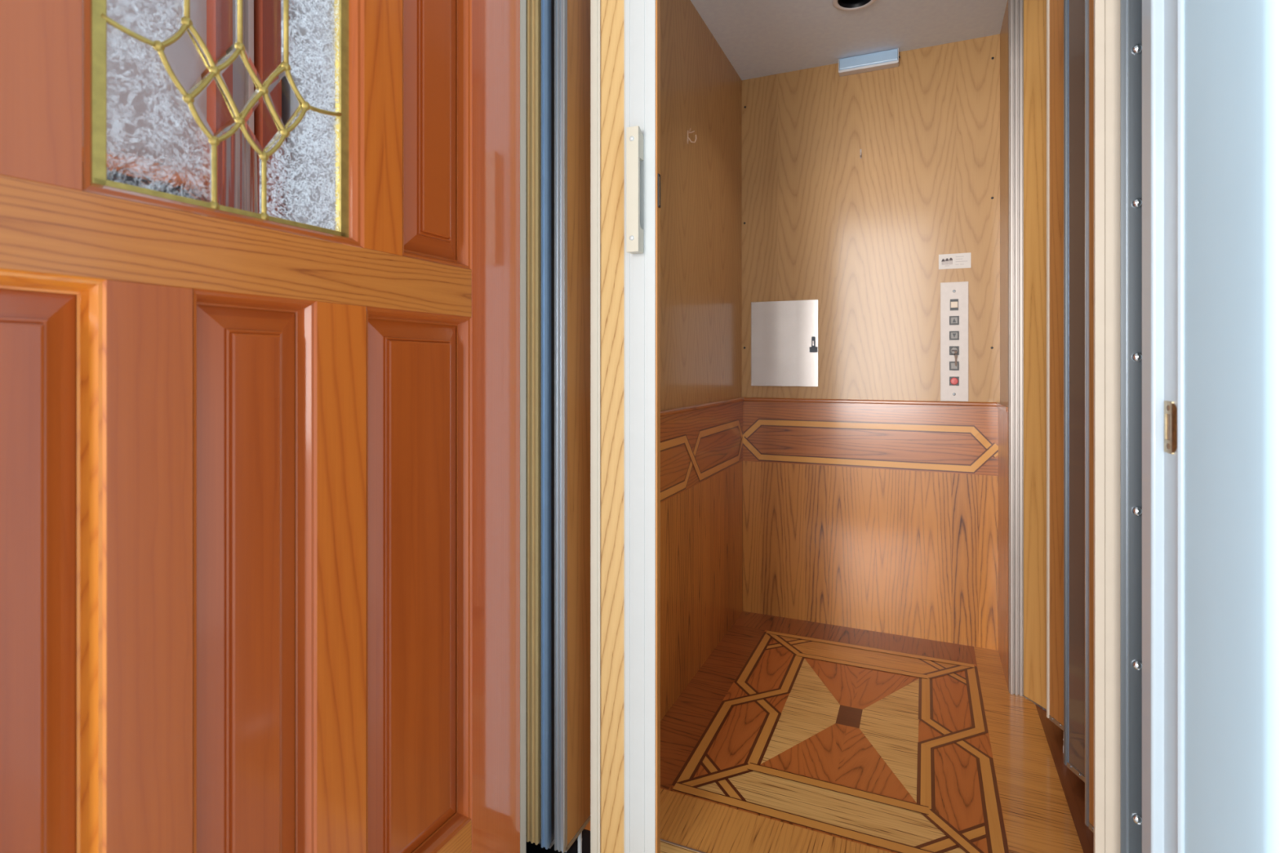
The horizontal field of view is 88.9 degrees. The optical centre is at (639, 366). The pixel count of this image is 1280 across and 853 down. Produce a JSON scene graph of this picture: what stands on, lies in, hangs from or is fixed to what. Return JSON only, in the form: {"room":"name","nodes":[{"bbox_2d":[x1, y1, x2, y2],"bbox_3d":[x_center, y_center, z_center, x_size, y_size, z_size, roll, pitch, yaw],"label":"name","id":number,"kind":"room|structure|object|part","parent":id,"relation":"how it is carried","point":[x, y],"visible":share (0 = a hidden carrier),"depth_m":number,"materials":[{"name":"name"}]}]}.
{"room":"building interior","nodes":[
{"label":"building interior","id":0,"kind":"room"},
{"bbox_2d":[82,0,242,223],"bbox_3d":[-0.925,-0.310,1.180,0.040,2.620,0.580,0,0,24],"label":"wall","id":1,"kind":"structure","parent":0,"point":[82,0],"depth_m":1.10,"materials":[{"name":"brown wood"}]},
{"bbox_2d":[82,146,254,294],"bbox_3d":[-0.913,-0.170,1.136,0.017,2.300,0.509,0,0,24],"label":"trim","id":2,"kind":"structure","parent":1,"relation":"attached to","point":[82,147],"depth_m":1.09,"materials":[{"name":"brown wood"}]},
{"bbox_2d":[525,0,526,810],"bbox_3d":[-0.205,-0.105,1.484,0.154,2.290,0.045,0,0,24],"label":"wall","id":3,"kind":"structure","parent":0,"point":[526,0],"depth_m":1.48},
{"bbox_2d":[660,0,743,720],"bbox_3d":[0.134,-0.100,2.012,0.043,2.160,1.374,0,0,24],"label":"wall","id":4,"kind":"structure","parent":0,"point":[701,399],"depth_m":2.11,"materials":[{"name":"brown wood"}]},
{"bbox_2d":[526,0,660,852],"bbox_3d":[-0.085,-0.045,1.273,0.246,2.110,0.122,0,0,24],"label":"door frame","id":5,"kind":"structure","parent":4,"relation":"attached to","point":[593,66],"depth_m":1.25,"materials":[{"name":"brown wood"}]},
{"bbox_3d":[-0.158,0.926,1.308,0.014,0.012,0.108,0,0,24],"label":"rail","id":6,"kind":"part","parent":5,"relation":"part of","materials":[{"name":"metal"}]},
{"bbox_3d":[-0.157,-0.090,1.310,0.012,2.020,0.104,0,0,24],"label":"panel","id":7,"kind":"part","parent":5,"relation":"part of","materials":[{"name":"grey metal"}]},
{"bbox_3d":[-0.128,0.926,1.299,0.020,0.012,0.108,0,0,24],"label":"rail","id":8,"kind":"part","parent":5,"relation":"part of","materials":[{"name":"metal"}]},
{"bbox_3d":[-0.128,-0.090,1.301,0.018,2.020,0.104,0,0,24],"label":"panel","id":9,"kind":"part","parent":5,"relation":"part of","materials":[{"name":"brown wood"}]},
{"bbox_3d":[-0.121,0.970,1.306,0.009,0.081,0.009,0,0,39],"label":"pivot rod","id":10,"kind":"part","parent":5,"relation":"part of","materials":[{"name":"plastic"}]},
{"bbox_3d":[-0.054,-0.075,1.264,0.045,2.050,0.009,0,0,-16],"label":"panel","id":11,"kind":"part","parent":5,"relation":"part of","materials":[{"name":"brown wood"}]},
{"bbox_3d":[-0.009,-0.334,1.240,0.025,0.236,0.027,0,0,24],"label":"handle","id":12,"kind":"part","parent":5,"relation":"part of","materials":[{"name":"beige plastic"}]},
{"bbox_3d":[0.000,-0.074,1.259,0.070,2.052,0.016,0,0,24],"label":"lead post","id":13,"kind":"part","parent":5,"relation":"part of","materials":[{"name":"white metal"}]},
{"bbox_2d":[687,128,697,143],"bbox_3d":[0.161,-0.714,2.020,0.026,0.044,0.023,0,0,-24],"label":"wall hook","id":14,"kind":"object","parent":4,"relation":"attached to","point":[688,131],"visible":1,"depth_m":2.02,"materials":[{"name":"brown metal"}]},
{"bbox_3d":[0.142,0.131,1.995,0.013,0.014,1.346,0,0,24],"label":"chair rail","id":15,"kind":"part","parent":4,"relation":"part of","materials":[{"name":"red wood"}]},
{"bbox_2d":[525,611,1083,852],"bbox_3d":[0.458,1.009,1.754,1.152,0.061,1.580,0,0,24],"label":"floor","id":16,"kind":"structure","parent":0,"point":[793,735],"depth_m":1.65,"materials":[{"name":"orange wood"}]},
{"bbox_2d":[1093,0,1119,852],"bbox_3d":[0.752,-0.070,1.042,0.043,2.100,0.011,0,0,24],"label":"trim","id":17,"kind":"structure","parent":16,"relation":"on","point":[1106,12],"depth_m":1.04,"materials":[{"name":"beige wood"}]},
{"bbox_2d":[690,0,1007,79],"bbox_3d":[0.643,-1.195,1.795,1.180,0.090,1.384,0,0,24],"label":"ceiling","id":18,"kind":"structure","parent":0,"point":[758,37],"depth_m":2.21,"materials":[{"name":"paint"}]},
{"bbox_2d":[831,0,875,10],"bbox_3d":[0.671,-1.179,2.031,0.140,0.071,0.140,0,0,24],"label":"recessed light","id":19,"kind":"object","parent":18,"relation":"in","point":[845,5],"visible":1,"depth_m":2.08,"materials":[{"name":"black plastic"}]},
{"bbox_2d":[742,34,999,650],"bbox_3d":[0.839,-0.100,2.441,1.020,2.160,0.043,0,0,24],"label":"wall","id":20,"kind":"structure","parent":0,"point":[870,498],"depth_m":2.41,"materials":[{"name":"brown wood"}]},
{"bbox_2d":[751,299,817,386],"bbox_3d":[0.560,-0.089,2.544,0.261,0.334,0.018,0,0,24],"label":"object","id":21,"kind":"object","parent":20,"relation":"attached to","point":[784,334],"visible":1,"depth_m":2.55,"materials":[{"name":"silver metal"}]},
{"bbox_2d":[838,48,899,76],"bbox_3d":[0.846,-1.123,2.408,0.213,0.052,0.036,0,0,24],"label":"light fixture","id":22,"kind":"object","parent":20,"relation":"attached to","point":[888,59],"visible":1,"depth_m":2.40,"materials":[{"name":"white plastic"}]},
{"bbox_3d":[0.824,0.131,2.431,0.900,0.014,0.013,0,0,24],"label":"chair rail","id":23,"kind":"part","parent":20,"relation":"part of","materials":[{"name":"red wood"}]},
{"bbox_2d":[940,281,968,401],"bbox_3d":[1.112,-0.088,2.306,0.090,0.422,0.011,0,0,24],"label":"control panel","id":24,"kind":"object","parent":20,"relation":"attached to","point":[953,295],"visible":1,"depth_m":2.31,"materials":[{"name":"white plastic"}]},
{"bbox_2d":[954,351,957,365],"bbox_3d":[1.111,-0.027,2.293,0.012,0.054,0.002,0,0,24],"label":"key","id":25,"kind":"object","parent":24,"relation":"hanging from","point":[955,352],"visible":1,"depth_m":2.29,"materials":[{"name":"metal"}]},
{"bbox_2d":[938,252,970,269],"bbox_3d":[1.115,-0.373,2.310,0.103,0.053,0.002,0,0,24],"label":"label","id":26,"kind":"object","parent":20,"relation":"attached to","point":[957,260],"visible":1,"depth_m":2.31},
{"bbox_2d":[941,256,967,266],"bbox_3d":[1.114,-0.373,2.310,0.084,0.032,0.001,0,0,24],"label":"print","id":27,"kind":"object","parent":26,"relation":"attached to","point":[945,260],"depth_m":2.31},
{"bbox_2d":[995,0,1008,688],"bbox_3d":[1.196,-0.100,2.122,0.042,2.160,0.322,0,0,24],"label":"wall","id":28,"kind":"structure","parent":0,"point":[1002,406],"depth_m":2.11,"materials":[{"name":"brown wood"}]},
{"bbox_3d":[1.177,0.131,2.116,0.012,0.014,0.296,0,0,24],"label":"chair rail","id":29,"kind":"part","parent":28,"relation":"part of","materials":[{"name":"red wood"}]},
{"bbox_2d":[1008,0,1023,696],"bbox_3d":[1.128,-0.085,1.957,0.038,2.130,0.034,0,0,24],"label":"trim","id":30,"kind":"structure","parent":28,"relation":"attached to","point":[1015,7],"depth_m":1.95,"materials":[{"name":"metal"}]},
{"bbox_2d":[1035,704,1093,852],"bbox_3d":[1.025,0.996,1.442,0.138,0.029,1.005,0,0,24],"label":"sill","id":31,"kind":"structure","parent":28,"relation":"attached to","point":[1073,788],"depth_m":1.53,"materials":[{"name":"brown wood"}]},
{"bbox_2d":[1023,0,1093,833],"bbox_3d":[1.007,-0.056,1.519,0.094,2.088,0.898,0,0,24],"label":"gate","id":32,"kind":"object","parent":31,"relation":"on","point":[1059,34],"visible":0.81,"depth_m":1.68,"materials":[{"name":"brown wood"}]},
{"bbox_3d":[1.157,-0.062,1.872,0.007,2.076,0.133,0,0,-13],"label":"panel","id":33,"kind":"part","parent":32,"relation":"part of","materials":[{"name":"brown wood"}]},
{"bbox_3d":[1.156,0.982,1.871,0.011,0.012,0.133,0,0,-13],"label":"rail","id":34,"kind":"part","parent":32,"relation":"part of","materials":[{"name":"wood"}]},
{"bbox_3d":[1.084,0.924,1.662,0.011,0.012,0.112,0,0,-3],"label":"rail","id":35,"kind":"part","parent":32,"relation":"part of","materials":[{"name":"wood"}]},
{"bbox_3d":[1.085,-0.091,1.662,0.007,2.018,0.112,0,0,-3],"label":"panel","id":36,"kind":"part","parent":32,"relation":"part of","materials":[{"name":"brown wood"}]},
{"bbox_3d":[0.997,0.924,1.459,0.011,0.012,0.110,0,0,-2],"label":"rail","id":37,"kind":"part","parent":32,"relation":"part of","materials":[{"name":"wood"}]},
{"bbox_3d":[0.998,-0.091,1.459,0.004,2.018,0.110,0,0,-2],"label":"panel","id":38,"kind":"part","parent":32,"relation":"part of","materials":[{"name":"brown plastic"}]},
{"bbox_3d":[0.910,-0.091,1.258,0.007,2.018,0.110,0,0,-2],"label":"panel","id":39,"kind":"part","parent":32,"relation":"part of","materials":[{"name":"brown wood"}]},
{"bbox_3d":[0.909,0.924,1.258,0.011,0.012,0.110,0,0,-2],"label":"rail","id":40,"kind":"part","parent":32,"relation":"part of","materials":[{"name":"wood"}]},
{"bbox_2d":[1184,0,1279,852],"bbox_3d":[1.599,-0.310,0.304,2.114,2.620,0.321,0,0,24],"label":"wall reveal","id":41,"kind":"structure","parent":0,"point":[1232,47],"depth_m":0.67,"materials":[{"name":"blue paint"}]},
{"bbox_2d":[1120,0,1142,852],"bbox_3d":[0.770,-0.070,0.971,0.088,2.100,0.010,0,0,24],"label":"trim","id":42,"kind":"structure","parent":41,"relation":"attached to","point":[1131,11],"depth_m":0.98,"materials":[{"name":"metal"}]},
{"bbox_2d":[1142,0,1184,852],"bbox_3d":[0.668,-0.070,0.835,0.020,2.100,0.095,0,0,24],"label":"trim","id":43,"kind":"structure","parent":41,"relation":"attached to","point":[1162,20],"depth_m":0.84,"materials":[{"name":"white paint"}]},
{"bbox_2d":[1164,400,1177,454],"bbox_3d":[0.661,0.076,0.810,0.005,0.065,0.044,0,0,18],"label":"strike plate","id":44,"kind":"object","parent":43,"relation":"attached to","point":[1170,408],"visible":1,"depth_m":0.81,"materials":[{"name":"gold metal"}]},
{"bbox_3d":[-0.510,-0.310,1.326,0.643,2.620,0.020,0,0,24],"label":"wall","id":45,"kind":"structure","parent":0,"visible":0},
{"bbox_2d":[0,0,519,852],"bbox_3d":[-0.451,-0.056,0.743,0.042,2.048,0.999,0,0,25],"label":"door","id":46,"kind":"structure","parent":45,"relation":"in","point":[260,526],"depth_m":0.74,"materials":[{"name":"brown wood"}]},
{"bbox_3d":[-0.559,0.330,0.511,0.030,0.812,0.215,0,0,25],"label":"raised panel","id":47,"kind":"part","parent":46,"relation":"part of","materials":[{"name":"brown wood"}]},
{"bbox_3d":[-0.550,0.330,0.507,0.019,0.820,0.223,0,0,25],"label":"molding","id":48,"kind":"part","parent":46,"relation":"part of","materials":[{"name":"brown wood"}]},
{"bbox_3d":[-0.451,-0.559,0.736,0.004,0.776,0.284,0,0,25],"label":"leaded glass","id":49,"kind":"part","parent":46,"relation":"part of","materials":[{"name":"white"}]},
{"bbox_3d":[-0.451,-0.119,0.743,0.042,0.078,0.734,0,0,25],"label":"rail","id":50,"kind":"part","parent":46,"relation":"part of","materials":[{"name":"brown wood"}]},
{"bbox_3d":[-0.447,0.330,0.747,0.030,0.812,0.137,0,0,25],"label":"raised panel","id":51,"kind":"part","parent":46,"relation":"part of","materials":[{"name":"brown wood"}]},
{"bbox_3d":[-0.438,0.330,0.742,0.019,0.820,0.145,0,0,25],"label":"molding","id":52,"kind":"part","parent":46,"relation":"part of","materials":[{"name":"brown wood"}]},
{"bbox_3d":[-0.338,0.330,0.978,0.030,0.812,0.205,0,0,25],"label":"raised panel","id":53,"kind":"part","parent":46,"relation":"part of","materials":[{"name":"brown wood"}]},
{"bbox_3d":[-0.329,0.330,0.973,0.019,0.820,0.213,0,0,25],"label":"molding","id":54,"kind":"part","parent":46,"relation":"part of","materials":[{"name":"brown wood"}]},
{"bbox_3d":[-0.324,-0.559,1.006,0.030,0.794,0.141,0,0,25],"label":"raised panel","id":55,"kind":"part","parent":46,"relation":"part of","materials":[{"name":"brown wood"}]},
{"bbox_3d":[-0.315,-0.559,1.002,0.019,0.802,0.149,0,0,25],"label":"molding","id":56,"kind":"part","parent":46,"relation":"part of","materials":[{"name":"brown wood"}]},
{"bbox_3d":[-0.451,0.854,0.743,0.042,0.228,0.734,0,0,25],"label":"rail","id":57,"kind":"part","parent":46,"relation":"part of","materials":[{"name":"brown wood"}]},
{"bbox_2d":[520,0,525,852],"bbox_3d":[-0.218,-0.070,1.198,0.008,2.100,0.018,0,0,24],"label":"trim","id":58,"kind":"structure","parent":45,"relation":"attached to","point":[522,2],"depth_m":1.20,"materials":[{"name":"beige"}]},
{"bbox_3d":[0.054,1.020,0.048,2.740,0.020,1.930,0,0,24],"label":"floor","id":59,"kind":"structure","parent":0,"visible":0},
{"bbox_2d":[660,839,705,852],"bbox_3d":[0.321,0.995,1.107,0.900,0.031,0.226,0,0,24],"label":"threshold","id":60,"kind":"object","parent":59,"relation":"on","point":[666,846],"depth_m":1.32,"materials":[{"name":"wood"}]}
]}

